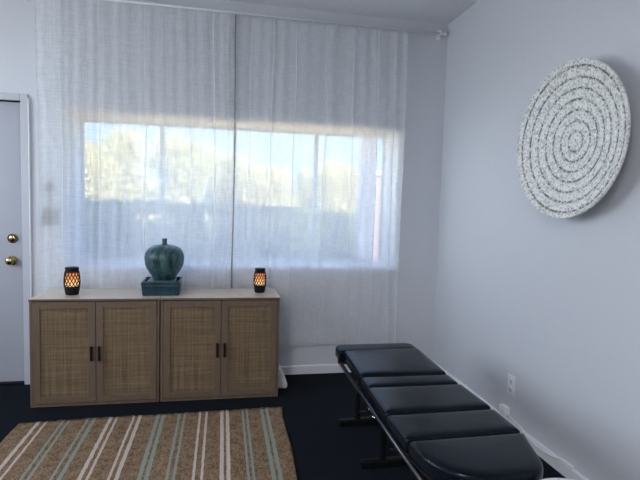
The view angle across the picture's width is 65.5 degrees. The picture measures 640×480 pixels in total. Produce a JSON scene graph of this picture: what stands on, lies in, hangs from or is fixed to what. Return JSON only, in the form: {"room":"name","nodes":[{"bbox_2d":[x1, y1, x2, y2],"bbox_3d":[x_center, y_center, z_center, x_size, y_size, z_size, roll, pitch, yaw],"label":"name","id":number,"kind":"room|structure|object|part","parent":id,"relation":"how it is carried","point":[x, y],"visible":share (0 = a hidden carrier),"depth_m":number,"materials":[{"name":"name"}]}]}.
{"room":"examination room","nodes":[
{"label":"examination room","id":0,"kind":"room"},
{"bbox_2d":[0,0,447,365],"bbox_3d":[-1.232,-0.366,3.836,4.447,2.814,0.380,1,4,-11],"label":"wall","id":1,"kind":"structure","parent":0,"point":[427,56],"depth_m":3.98,"materials":[{"name":"white paint"}]},
{"bbox_2d":[0,101,23,381],"bbox_3d":[-2.531,0.028,3.446,0.870,1.988,0.111,1,4,-11],"label":"door","id":2,"kind":"structure","parent":1,"relation":"in","point":[11,254],"depth_m":3.52,"materials":[{"name":"grey paint"}]},
{"bbox_3d":[-2.179,0.147,3.501,0.066,0.066,0.066,1,4,-11],"label":"knob","id":3,"kind":"part","parent":2,"relation":"part of","materials":[{"name":"gold metal"}]},
{"bbox_2d":[0,381,24,384],"bbox_3d":[-2.590,1.013,3.671,0.878,0.011,0.360,1,4,-11],"label":"trim","id":4,"kind":"structure","parent":1,"relation":"attached to","point":[6,382],"depth_m":3.57,"materials":[{"name":"black"}]},
{"bbox_2d":[0,92,29,384],"bbox_3d":[-2.534,0.006,3.463,0.974,2.053,0.112,1,4,-11],"label":"trim","id":5,"kind":"structure","parent":1,"relation":"attached to","point":[22,98],"depth_m":3.48,"materials":[{"name":"grey paint"}]},
{"bbox_2d":[27,98,31,297],"bbox_3d":[-2.041,0.031,3.506,0.010,2.025,0.020,1,4,-11],"label":"trim","id":6,"kind":"structure","parent":1,"relation":"attached to","point":[28,99],"depth_m":3.48,"materials":[{"name":"white wood"}]},
{"bbox_2d":[24,0,446,40],"bbox_3d":[-0.530,-1.648,3.642,3.114,0.085,0.068,1,4,-11],"label":"curtain rod","id":7,"kind":"object","parent":1,"relation":"attached to","point":[438,32],"visible":1,"depth_m":3.67,"materials":[{"name":"white metal"}]},
{"bbox_2d":[34,0,235,293],"bbox_3d":[-1.296,-0.426,3.567,1.348,2.502,0.041,1,4,-11],"label":"curtain","id":8,"kind":"object","parent":7,"relation":"hanging from","point":[136,104],"visible":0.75,"depth_m":3.53,"materials":[{"name":"fabric"}]},
{"bbox_2d":[232,11,408,346],"bbox_3d":[0.002,-0.407,3.829,1.342,2.504,0.038,1,4,-11],"label":"curtain","id":9,"kind":"object","parent":7,"relation":"hanging from","point":[320,118],"visible":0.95,"depth_m":3.83,"materials":[{"name":"fabric"}]},
{"bbox_2d":[220,364,350,376],"bbox_3d":[-0.559,1.025,3.878,3.047,0.073,0.012,1,4,-11],"label":"baseboard","id":10,"kind":"structure","parent":1,"relation":"attached to","point":[317,368],"depth_m":3.97,"materials":[{"name":"white"}]},
{"bbox_2d":[0,372,564,479],"bbox_3d":[-0.646,1.393,0.718,4.847,0.200,6.980,1,4,-11],"label":"floor","id":11,"kind":"structure","parent":0,"point":[312,405],"depth_m":3.13,"materials":[{"name":"carpet"}]},
{"bbox_2d":[28,289,161,407],"bbox_3d":[-1.484,0.716,3.388,0.791,0.708,0.394,1,4,-11],"label":"base cabinet","id":12,"kind":"object","parent":11,"relation":"on","point":[91,346],"visible":0.95,"depth_m":3.22,"materials":[{"name":"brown wood"}]},
{"bbox_3d":[-1.637,0.723,3.190,0.374,0.661,0.020,1,4,-11],"label":"door","id":13,"kind":"part","parent":12,"relation":"part of","materials":[{"name":"brown wicker"}]},
{"bbox_3d":[-1.638,0.723,3.192,0.290,0.577,0.009,1,4,-11],"label":"rattan panel","id":14,"kind":"part","parent":12,"relation":"part of","materials":[{"name":"brown wicker"}]},
{"bbox_2d":[63,266,80,294],"bbox_3d":[-1.646,0.271,3.301,0.103,0.182,0.103,1,4,-11],"label":"lantern","id":15,"kind":"object","parent":12,"relation":"on","point":[71,280],"visible":1,"depth_m":3.27,"materials":[{"name":"black"}]},
{"bbox_3d":[-1.646,0.258,3.300,0.086,0.096,0.086,1,4,-11],"label":"lamp shade","id":16,"kind":"part","parent":15,"relation":"part of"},
{"bbox_3d":[-1.472,0.732,3.203,0.016,0.096,0.024,1,4,-11],"label":"handle","id":17,"kind":"part","parent":12,"relation":"part of","materials":[{"name":"black metal"}]},
{"bbox_3d":[-1.425,0.733,3.212,0.016,0.096,0.024,1,4,-11],"label":"handle","id":18,"kind":"part","parent":12,"relation":"part of","materials":[{"name":"black metal"}]},
{"bbox_3d":[-1.267,0.728,3.263,0.374,0.661,0.020,1,4,-11],"label":"door","id":19,"kind":"part","parent":12,"relation":"part of","materials":[{"name":"grey wood"}]},
{"bbox_3d":[-1.268,0.728,3.264,0.290,0.577,0.009,1,4,-11],"label":"rattan panel","id":20,"kind":"part","parent":12,"relation":"part of","materials":[{"name":"brown wicker"}]},
{"bbox_2d":[141,277,182,295],"bbox_3d":[-1.095,0.319,3.456,0.253,0.097,0.253,1,4,-12],"label":"stand","id":21,"kind":"object","parent":12,"relation":"on","point":[150,286],"visible":0.98,"depth_m":3.34,"materials":[{"name":"teal ceramic"}]},
{"bbox_2d":[144,238,183,279],"bbox_3d":[-1.079,0.130,3.450,0.266,0.281,0.266,1,4,-11],"label":"vase","id":22,"kind":"object","parent":21,"relation":"on","point":[164,261],"visible":1,"depth_m":3.36,"materials":[{"name":"teal ceramic"}]},
{"bbox_2d":[0,406,296,479],"bbox_3d":[-0.819,1.179,2.108,1.583,0.011,2.151,1,4,-11],"label":"rug","id":23,"kind":"object","parent":11,"relation":"on","point":[236,444],"visible":1,"depth_m":2.69,"materials":[{"name":"fabric"}]},
{"bbox_2d":[160,288,279,401],"bbox_3d":[-0.704,0.727,3.541,0.792,0.708,0.394,1,4,-11],"label":"base cabinet","id":24,"kind":"object","parent":11,"relation":"on","point":[208,334],"visible":0.96,"depth_m":3.38,"materials":[{"name":"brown wood"}]},
{"bbox_3d":[-0.858,0.734,3.343,0.374,0.661,0.020,1,4,-11],"label":"door","id":25,"kind":"part","parent":24,"relation":"part of","materials":[{"name":"brown wicker"}]},
{"bbox_3d":[-0.858,0.734,3.344,0.290,0.577,0.009,1,4,-11],"label":"rattan panel","id":26,"kind":"part","parent":24,"relation":"part of","materials":[{"name":"brown wicker"}]},
{"bbox_3d":[-0.693,0.743,3.355,0.016,0.096,0.024,1,4,-11],"label":"handle","id":27,"kind":"part","parent":24,"relation":"part of","materials":[{"name":"black metal"}]},
{"bbox_3d":[-0.645,0.744,3.365,0.016,0.096,0.024,1,4,-11],"label":"handle","id":28,"kind":"part","parent":24,"relation":"part of","materials":[{"name":"black metal"}]},
{"bbox_3d":[-0.487,0.739,3.415,0.374,0.661,0.020,1,4,-11],"label":"door","id":29,"kind":"part","parent":24,"relation":"part of","materials":[{"name":"brown wicker"}]},
{"bbox_3d":[-0.488,0.739,3.417,0.290,0.577,0.009,1,4,-11],"label":"rattan panel","id":30,"kind":"part","parent":24,"relation":"part of","materials":[{"name":"brown wicker"}]},
{"bbox_2d":[253,268,265,292],"bbox_3d":[-0.433,0.290,3.582,0.093,0.173,0.092,1,4,-11],"label":"lantern","id":31,"kind":"object","parent":24,"relation":"on","point":[259,281],"visible":1,"depth_m":3.55,"materials":[{"name":"black plastic"}]},
{"bbox_3d":[-0.433,0.278,3.582,0.077,0.091,0.077,1,4,-11],"label":"lamp shade","id":32,"kind":"part","parent":31,"relation":"part of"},
{"bbox_2d":[278,365,286,388],"bbox_3d":[-0.357,1.007,3.677,0.222,0.150,0.130,1,4,-11],"label":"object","id":33,"kind":"object","parent":11,"relation":"on","point":[282,383],"visible":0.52,"depth_m":3.63,"materials":[{"name":"white plastic"}]},
{"bbox_2d":[335,343,542,479],"bbox_3d":[0.468,0.947,2.391,0.519,0.506,1.565,1,4,-11],"label":"table","id":34,"kind":"object","parent":11,"relation":"on","point":[437,426],"visible":1,"depth_m":2.07,"materials":[{"name":"black leather"}]},
{"bbox_3d":[0.238,0.919,3.060,0.028,0.370,0.036,1,4,-11],"label":"leg","id":35,"kind":"part","parent":34,"relation":"part of","materials":[{"name":"black metal"}]},
{"bbox_2d":[335,343,415,360],"bbox_3d":[0.346,0.685,3.070,0.503,0.066,0.150,1,4,-11],"label":"cushion","id":36,"kind":"object","parent":34,"relation":"on","point":[340,350],"depth_m":3.04,"materials":[{"name":"black leather"}]},
{"bbox_3d":[0.243,0.792,2.336,0.022,0.022,1.300,1,4,-11],"label":"rail","id":37,"kind":"part","parent":34,"relation":"part of","materials":[{"name":"grey metal"}]},
{"bbox_3d":[0.332,0.957,2.581,0.028,0.370,0.036,1,4,-11],"label":"leg","id":38,"kind":"part","parent":34,"relation":"part of","materials":[{"name":"black metal"}]},
{"bbox_2d":[344,348,445,384],"bbox_3d":[0.403,0.698,2.778,0.486,0.066,0.443,1,4,-11],"label":"cushion","id":39,"kind":"object","parent":34,"relation":"on","point":[385,362],"depth_m":2.71,"materials":[{"name":"black leather"}]},
{"bbox_2d":[361,375,457,396],"bbox_3d":[0.448,0.725,2.486,0.469,0.066,0.138,1,4,-11],"label":"cushion","id":40,"kind":"object","parent":34,"relation":"on","point":[367,383],"depth_m":2.46,"materials":[{"name":"black leather"}]},
{"bbox_2d":[368,384,490,424],"bbox_3d":[0.485,0.738,2.262,0.488,0.066,0.288,1,4,-11],"label":"cushion","id":41,"kind":"object","parent":34,"relation":"on","point":[433,398],"depth_m":2.21,"materials":[{"name":"black leather"}]},
{"bbox_2d":[386,409,519,453],"bbox_3d":[0.533,0.759,1.999,0.492,0.066,0.221,1,4,-11],"label":"cushion","id":42,"kind":"object","parent":34,"relation":"on","point":[405,428],"depth_m":1.96,"materials":[{"name":"black leather"}]},
{"bbox_2d":[409,433,542,479],"bbox_3d":[0.580,0.777,1.743,0.473,0.066,0.281,1,4,-11],"label":"cushion","id":43,"kind":"object","parent":34,"relation":"on","point":[505,456],"depth_m":1.71,"materials":[{"name":"black leather"}]},
{"bbox_2d":[541,478,573,479],"bbox_3d":[0.762,1.024,1.502,0.401,0.500,0.385,1,4,-11],"label":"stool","id":44,"kind":"object","parent":11,"relation":"on","point":[546,478],"visible":1,"depth_m":1.60,"materials":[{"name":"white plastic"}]},
{"bbox_2d":[218,0,478,23],"bbox_3d":[-0.566,-1.564,0.524,4.847,0.100,7.030,1,4,-11],"label":"ceiling","id":45,"kind":"structure","parent":0,"point":[431,11],"depth_m":3.67,"materials":[{"name":"white paint"}]},
{"bbox_2d":[433,0,639,479],"bbox_3d":[1.658,-0.085,1.152,0.200,2.814,6.780,1,4,-11],"label":"wall","id":46,"kind":"structure","parent":0,"point":[551,304],"depth_m":2.82,"materials":[{"name":"white paint"}]},
{"bbox_2d":[499,403,509,415],"bbox_3d":[1.141,1.052,3.083,0.039,0.052,0.072,1,4,-11],"label":"power adapter","id":47,"kind":"object","parent":46,"relation":"attached to","point":[504,409],"visible":1,"depth_m":3.06,"materials":[{"name":"white plastic"}]},
{"bbox_2d":[432,360,588,479],"bbox_3d":[1.551,1.294,1.046,0.012,0.074,6.400,1,4,-11],"label":"baseboard","id":48,"kind":"structure","parent":46,"relation":"attached to","point":[561,467],"depth_m":2.69,"materials":[{"name":"white"}]},
{"bbox_2d":[507,414,573,468],"bbox_3d":[1.205,1.120,2.775,0.027,0.058,0.582,1,4,-11],"label":"cable","id":49,"kind":"object","parent":48,"relation":"on","point":[508,415],"visible":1,"depth_m":2.74,"materials":[{"name":"white plastic"}]},
{"bbox_2d":[507,373,515,396],"bbox_3d":[1.168,0.886,3.034,0.010,0.120,0.080,1,4,-11],"label":"wall outlet","id":50,"kind":"object","parent":46,"relation":"attached to","point":[511,386],"visible":1,"depth_m":3.02,"materials":[{"name":"white plastic"}]},
{"bbox_2d":[517,58,630,218],"bbox_3d":[1.249,-0.486,2.445,0.116,0.764,0.795,1,4,-11],"label":"disc","id":51,"kind":"object","parent":46,"relation":"attached to","point":[574,132],"visible":1,"depth_m":2.43,"materials":[{"name":"fabric"}]}
]}

